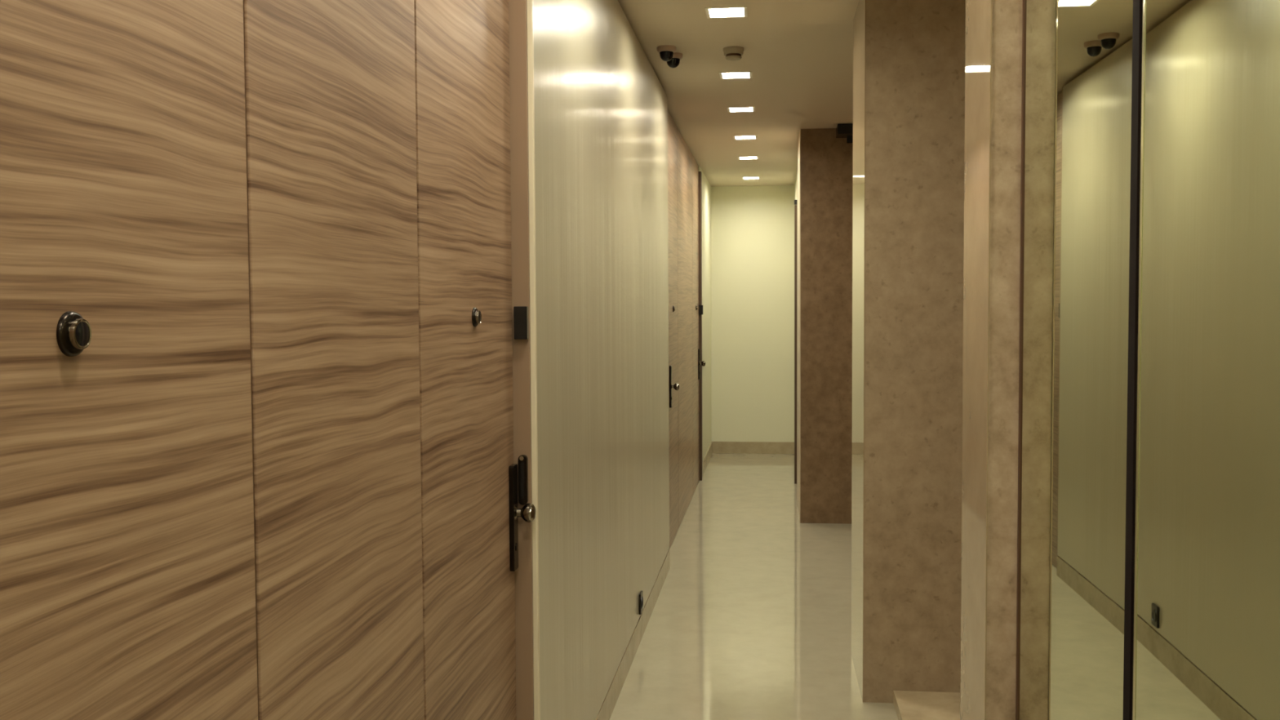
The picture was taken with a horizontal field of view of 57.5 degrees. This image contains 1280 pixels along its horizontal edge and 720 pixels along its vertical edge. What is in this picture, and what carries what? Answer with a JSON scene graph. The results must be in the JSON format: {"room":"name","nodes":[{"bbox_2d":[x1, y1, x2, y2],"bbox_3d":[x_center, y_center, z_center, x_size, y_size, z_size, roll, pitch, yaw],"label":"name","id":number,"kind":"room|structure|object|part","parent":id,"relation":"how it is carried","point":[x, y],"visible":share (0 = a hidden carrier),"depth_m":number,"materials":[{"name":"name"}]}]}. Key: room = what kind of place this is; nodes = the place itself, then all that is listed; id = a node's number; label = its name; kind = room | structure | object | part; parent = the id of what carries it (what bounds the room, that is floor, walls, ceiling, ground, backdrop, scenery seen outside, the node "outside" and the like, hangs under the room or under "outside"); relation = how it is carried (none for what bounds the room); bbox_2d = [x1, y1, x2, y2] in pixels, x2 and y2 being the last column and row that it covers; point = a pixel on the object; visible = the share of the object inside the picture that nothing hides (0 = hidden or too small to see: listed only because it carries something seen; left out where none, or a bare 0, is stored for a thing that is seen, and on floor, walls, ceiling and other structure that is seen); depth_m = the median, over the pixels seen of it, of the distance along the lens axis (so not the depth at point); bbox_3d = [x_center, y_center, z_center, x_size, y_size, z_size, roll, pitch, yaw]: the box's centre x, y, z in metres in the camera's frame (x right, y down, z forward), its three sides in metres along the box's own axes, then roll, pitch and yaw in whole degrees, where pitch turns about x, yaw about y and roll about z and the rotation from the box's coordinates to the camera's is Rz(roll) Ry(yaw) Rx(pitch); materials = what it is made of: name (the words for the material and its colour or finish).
{"room":"apartment building corridor","nodes":[
{"label":"apartment building corridor","id":0,"kind":"room"},
{"bbox_2d":[533,0,669,719],"bbox_3d":[-0.101,-0.115,4.906,0.095,2.638,3.855,0,3,7],"label":"wall","id":1,"kind":"structure","parent":0,"point":[601,105],"depth_m":4.07,"materials":[{"name":"beige paint"}]},
{"bbox_2d":[527,0,540,719],"bbox_3d":[-0.317,0.035,2.987,0.106,2.755,0.015,0,3,7],"label":"trim","id":2,"kind":"structure","parent":1,"relation":"attached to","point":[530,2],"depth_m":2.97,"materials":[{"name":"beige"}]},
{"bbox_2d":[595,549,669,719],"bbox_3d":[-0.093,1.264,4.969,0.096,0.111,3.858,0,3,7],"label":"baseboard","id":3,"kind":"structure","parent":1,"relation":"attached to","point":[607,707],"depth_m":5.07,"materials":[{"name":"stone"}]},
{"bbox_2d":[639,590,643,614],"bbox_3d":[0.006,1.115,5.363,0.014,0.094,0.084,0,3,7],"label":"wall socket","id":4,"kind":"object","parent":1,"relation":"attached to","point":[641,594],"visible":1,"depth_m":5.33,"materials":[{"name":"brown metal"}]},
{"bbox_2d":[698,165,711,459],"bbox_3d":[0.566,-0.368,11.262,0.145,2.775,1.825,0,3,7],"label":"wall","id":5,"kind":"structure","parent":0,"point":[706,188],"depth_m":11.32,"materials":[{"name":"beige paint"}]},
{"bbox_2d":[702,441,712,475],"bbox_3d":[0.650,0.957,11.311,0.010,0.122,1.807,0,3,7],"label":"baseboard","id":6,"kind":"structure","parent":5,"relation":"attached to","point":[708,455],"depth_m":11.28,"materials":[{"name":"stone"}]},
{"bbox_2d":[617,0,858,186],"bbox_3d":[0.839,-1.449,4.657,2.600,0.001,15.170,0,3,7],"label":"ceiling","id":7,"kind":"structure","parent":0,"point":[798,54],"depth_m":6.24,"materials":[{"name":"beige paint"}]},
{"bbox_2d":[656,44,676,61],"bbox_3d":[0.126,-1.454,5.550,0.094,0.066,0.094,0,3,7],"label":"dome camera","id":8,"kind":"object","parent":7,"relation":"attached to","point":[666,52],"visible":1,"depth_m":5.52,"materials":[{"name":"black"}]},
{"bbox_2d":[666,52,682,67],"bbox_3d":[0.163,-1.462,5.706,0.094,0.066,0.094,0,3,7],"label":"dome camera","id":9,"kind":"object","parent":7,"relation":"attached to","point":[674,62],"visible":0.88,"depth_m":5.68,"materials":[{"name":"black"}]},
{"bbox_2d":[705,6,747,18],"bbox_3d":[0.363,-1.491,4.886,0.172,0.073,0.172,0,3,7],"label":"ceiling light","id":10,"kind":"object","parent":7,"relation":"attached to","point":[726,11],"visible":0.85,"depth_m":4.95,"materials":[{"name":"white plastic"}]},
{"bbox_2d":[709,8,743,12],"bbox_3d":[0.363,-1.480,4.886,0.144,0.006,0.144,0,3,7],"label":"diffuser","id":11,"kind":"object","parent":10,"relation":"attached to","point":[711,10],"depth_m":4.94,"materials":[{"name":"white plastic"}]},
{"bbox_2d":[723,46,743,60],"bbox_3d":[0.447,-1.463,5.583,0.100,0.055,0.100,0,3,7],"label":"smoke detector","id":12,"kind":"object","parent":7,"relation":"attached to","point":[731,53],"visible":1,"depth_m":5.55,"materials":[{"name":"beige plastic"}]},
{"bbox_2d":[719,71,752,79],"bbox_3d":[0.512,-1.554,6.226,0.172,0.073,0.172,0,3,7],"label":"ceiling light","id":13,"kind":"object","parent":7,"relation":"attached to","point":[724,75],"visible":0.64,"depth_m":6.29,"materials":[{"name":"white plastic"}]},
{"bbox_2d":[723,72,749,74],"bbox_3d":[0.512,-1.544,6.226,0.144,0.006,0.144,0,3,7],"label":"diffuser","id":14,"kind":"object","parent":13,"relation":"attached to","point":[723,73],"depth_m":6.28,"materials":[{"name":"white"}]},
{"bbox_2d":[727,106,755,112],"bbox_3d":[0.635,-1.606,7.318,0.172,0.073,0.172,0,3,7],"label":"ceiling light","id":15,"kind":"object","parent":7,"relation":"attached to","point":[731,109],"visible":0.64,"depth_m":7.39,"materials":[{"name":"white plastic"}]},
{"bbox_2d":[733,135,757,139],"bbox_3d":[0.771,-1.664,8.539,0.172,0.073,0.172,0,3,7],"label":"ceiling light","id":16,"kind":"object","parent":7,"relation":"attached to","point":[735,137],"visible":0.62,"depth_m":8.61,"materials":[{"name":"white plastic"}]},
{"bbox_2d":[737,155,759,159],"bbox_3d":[0.903,-1.721,9.730,0.172,0.073,0.172,0,3,7],"label":"ceiling light","id":17,"kind":"object","parent":7,"relation":"attached to","point":[753,157],"visible":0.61,"depth_m":9.80,"materials":[{"name":"white plastic"}]},
{"bbox_2d":[742,177,759,179],"bbox_3d":[1.074,-1.794,11.279,0.172,0.073,0.172,0,3,7],"label":"ceiling light","id":18,"kind":"object","parent":7,"relation":"attached to","point":[743,178],"visible":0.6,"depth_m":11.35,"materials":[{"name":"white plastic"}]},
{"bbox_2d":[711,185,794,442],"bbox_3d":[1.647,-0.414,12.105,2.300,2.775,0.100,0,3,7],"label":"wall","id":19,"kind":"structure","parent":0,"point":[753,227],"depth_m":12.11,"materials":[{"name":"beige paint"}]},
{"bbox_2d":[712,441,794,453],"bbox_3d":[1.174,0.914,12.166,0.862,0.122,0.012,0,3,7],"label":"baseboard","id":20,"kind":"structure","parent":19,"relation":"attached to","point":[745,447],"depth_m":12.16,"materials":[{"name":"stone"}]},
{"bbox_2d":[609,453,897,719],"bbox_3d":[0.854,1.373,4.789,2.600,0.100,15.170,0,3,7],"label":"floor","id":21,"kind":"structure","parent":0,"point":[750,619],"depth_m":5.80,"materials":[{"name":"beige tile"}]},
{"bbox_2d":[893,690,960,719],"bbox_3d":[1.200,1.354,3.527,0.660,0.052,1.946,0,3,7],"label":"marble step","id":22,"kind":"structure","parent":21,"relation":"on","point":[908,704],"depth_m":4.36,"materials":[{"name":"beige stone"}]},
{"bbox_2d":[960,0,1022,719],"bbox_3d":[1.093,0.005,2.668,0.641,2.722,0.317,0,3,7],"label":"pier","id":23,"kind":"object","parent":21,"relation":"on","point":[993,28],"visible":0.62,"depth_m":2.57,"materials":[{"name":"brown stone"}]},
{"bbox_2d":[1015,0,1133,719],"bbox_3d":[0.797,0.034,2.116,0.029,2.716,0.855,0,3,6],"label":"mirror panel","id":24,"kind":"object","parent":23,"relation":"attached to","point":[1077,55],"visible":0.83,"depth_m":2.10,"materials":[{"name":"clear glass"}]},
{"bbox_2d":[794,170,797,199],"bbox_3d":[1.478,-0.343,10.611,0.094,2.775,2.910,0,3,7],"label":"wall","id":25,"kind":"structure","parent":0,"point":[796,180],"depth_m":11.08,"materials":[{"name":"beige paint"}]},
{"bbox_2d":[794,200,797,484],"bbox_3d":[1.399,-0.172,10.503,0.038,2.445,0.940,0,3,7],"label":"door","id":26,"kind":"structure","parent":25,"relation":"in","point":[795,201],"depth_m":10.04,"materials":[{"name":"brown"}]},
{"bbox_2d":[796,128,800,522],"bbox_3d":[1.183,-0.251,8.695,0.006,2.775,0.950,0,3,7],"label":"trim","id":27,"kind":"structure","parent":25,"relation":"attached to","point":[798,229],"depth_m":8.52,"materials":[{"name":"beige"}]},
{"bbox_2d":[800,128,853,524],"bbox_3d":[1.651,-0.251,8.639,0.937,2.775,0.954,0,3,7],"label":"marble pillar","id":28,"kind":"structure","parent":0,"point":[826,159],"depth_m":8.20,"materials":[{"name":"brown stone"}]},
{"bbox_2d":[835,123,853,142],"bbox_3d":[1.489,-1.556,8.006,0.275,0.103,0.216,0,3,7],"label":"security camera","id":29,"kind":"object","parent":28,"relation":"attached to","point":[845,130],"visible":0.44,"depth_m":7.91,"materials":[{"name":"black plastic"}]},
{"bbox_2d":[851,0,965,702],"bbox_3d":[1.280,-0.067,4.744,0.782,2.775,0.621,0,3,7],"label":"marble pillar","id":30,"kind":"structure","parent":0,"point":[908,55],"depth_m":4.47,"materials":[{"name":"brown stone"}]},
{"bbox_3d":[-0.311,-0.019,3.905,0.088,2.775,12.880,0,3,7],"label":"wall","id":31,"kind":"structure","parent":0,"visible":0},
{"bbox_2d":[0,0,258,719],"bbox_3d":[-0.556,0.118,1.098,0.067,2.759,0.799,0,3,7],"label":"door","id":32,"kind":"structure","parent":31,"relation":"in","point":[128,572],"depth_m":1.19,"materials":[{"name":"brown wood"}]},
{"bbox_2d":[244,0,424,719],"bbox_3d":[-0.474,0.083,1.840,0.045,2.759,0.697,0,3,7],"label":"wood panel","id":33,"kind":"object","parent":31,"relation":"attached to","point":[331,84],"visible":0.75,"depth_m":1.76,"materials":[{"name":"brown wood"}]},
{"bbox_2d":[413,0,536,719],"bbox_3d":[-0.361,0.050,2.581,0.115,2.763,0.802,0,3,7],"label":"door","id":34,"kind":"structure","parent":31,"relation":"in","point":[478,512],"depth_m":2.57,"materials":[{"name":"brown wood"}]},
{"bbox_3d":[-0.318,0.397,2.940,0.012,0.266,0.048,0,3,7],"label":"lock plate","id":35,"kind":"part","parent":34,"relation":"part of","materials":[{"name":"brown metal"}]},
{"bbox_3d":[-0.290,0.385,2.936,0.054,0.049,0.049,0,3,7],"label":"knob","id":36,"kind":"part","parent":34,"relation":"part of","materials":[{"name":"silver metal"}]},
{"bbox_2d":[667,111,679,549],"bbox_3d":[0.196,-0.180,7.417,0.115,2.763,1.197,0,3,7],"label":"door","id":37,"kind":"structure","parent":31,"relation":"in","point":[673,385],"depth_m":7.63,"materials":[{"name":"brown wood"}]},
{"bbox_3d":[0.194,0.169,7.383,0.012,0.266,0.048,0,3,7],"label":"lock plate","id":38,"kind":"part","parent":37,"relation":"part of","materials":[{"name":"brown metal"}]},
{"bbox_3d":[0.223,0.169,7.379,0.054,0.049,0.049,0,3,7],"label":"knob","id":39,"kind":"part","parent":37,"relation":"part of","materials":[{"name":"silver metal"}]},
{"bbox_2d":[676,127,693,528],"bbox_3d":[0.321,-0.244,8.731,0.045,2.759,1.446,0,3,7],"label":"door","id":40,"kind":"structure","parent":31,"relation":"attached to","point":[684,156],"depth_m":8.67,"materials":[{"name":"brown wood"}]},
{"bbox_2d":[692,155,705,493],"bbox_3d":[0.482,-0.298,9.895,0.115,2.763,0.904,0,3,7],"label":"door","id":41,"kind":"structure","parent":31,"relation":"in","point":[697,307],"depth_m":10.05,"materials":[{"name":"brown wood"}]},
{"bbox_3d":[0.515,0.036,10.171,0.012,0.266,0.048,0,3,7],"label":"lock plate","id":42,"kind":"part","parent":41,"relation":"part of","materials":[{"name":"brown metal"}]},
{"bbox_3d":[0.544,0.031,10.167,0.054,0.049,0.049,0,3,7],"label":"knob","id":43,"kind":"part","parent":41,"relation":"part of","materials":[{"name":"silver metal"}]},
{"bbox_3d":[0.388,0.232,-1.520,0.120,2.775,2.250,0,3,7],"label":"wall","id":44,"kind":"structure","parent":0,"visible":0},
{"bbox_2d":[1123,0,1279,719],"bbox_3d":[0.602,0.120,0.634,0.062,2.754,2.064,0,3,7],"label":"mirror panel","id":45,"kind":"object","parent":44,"relation":"attached to","point":[1202,606],"visible":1,"depth_m":1.37,"materials":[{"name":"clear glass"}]}
]}

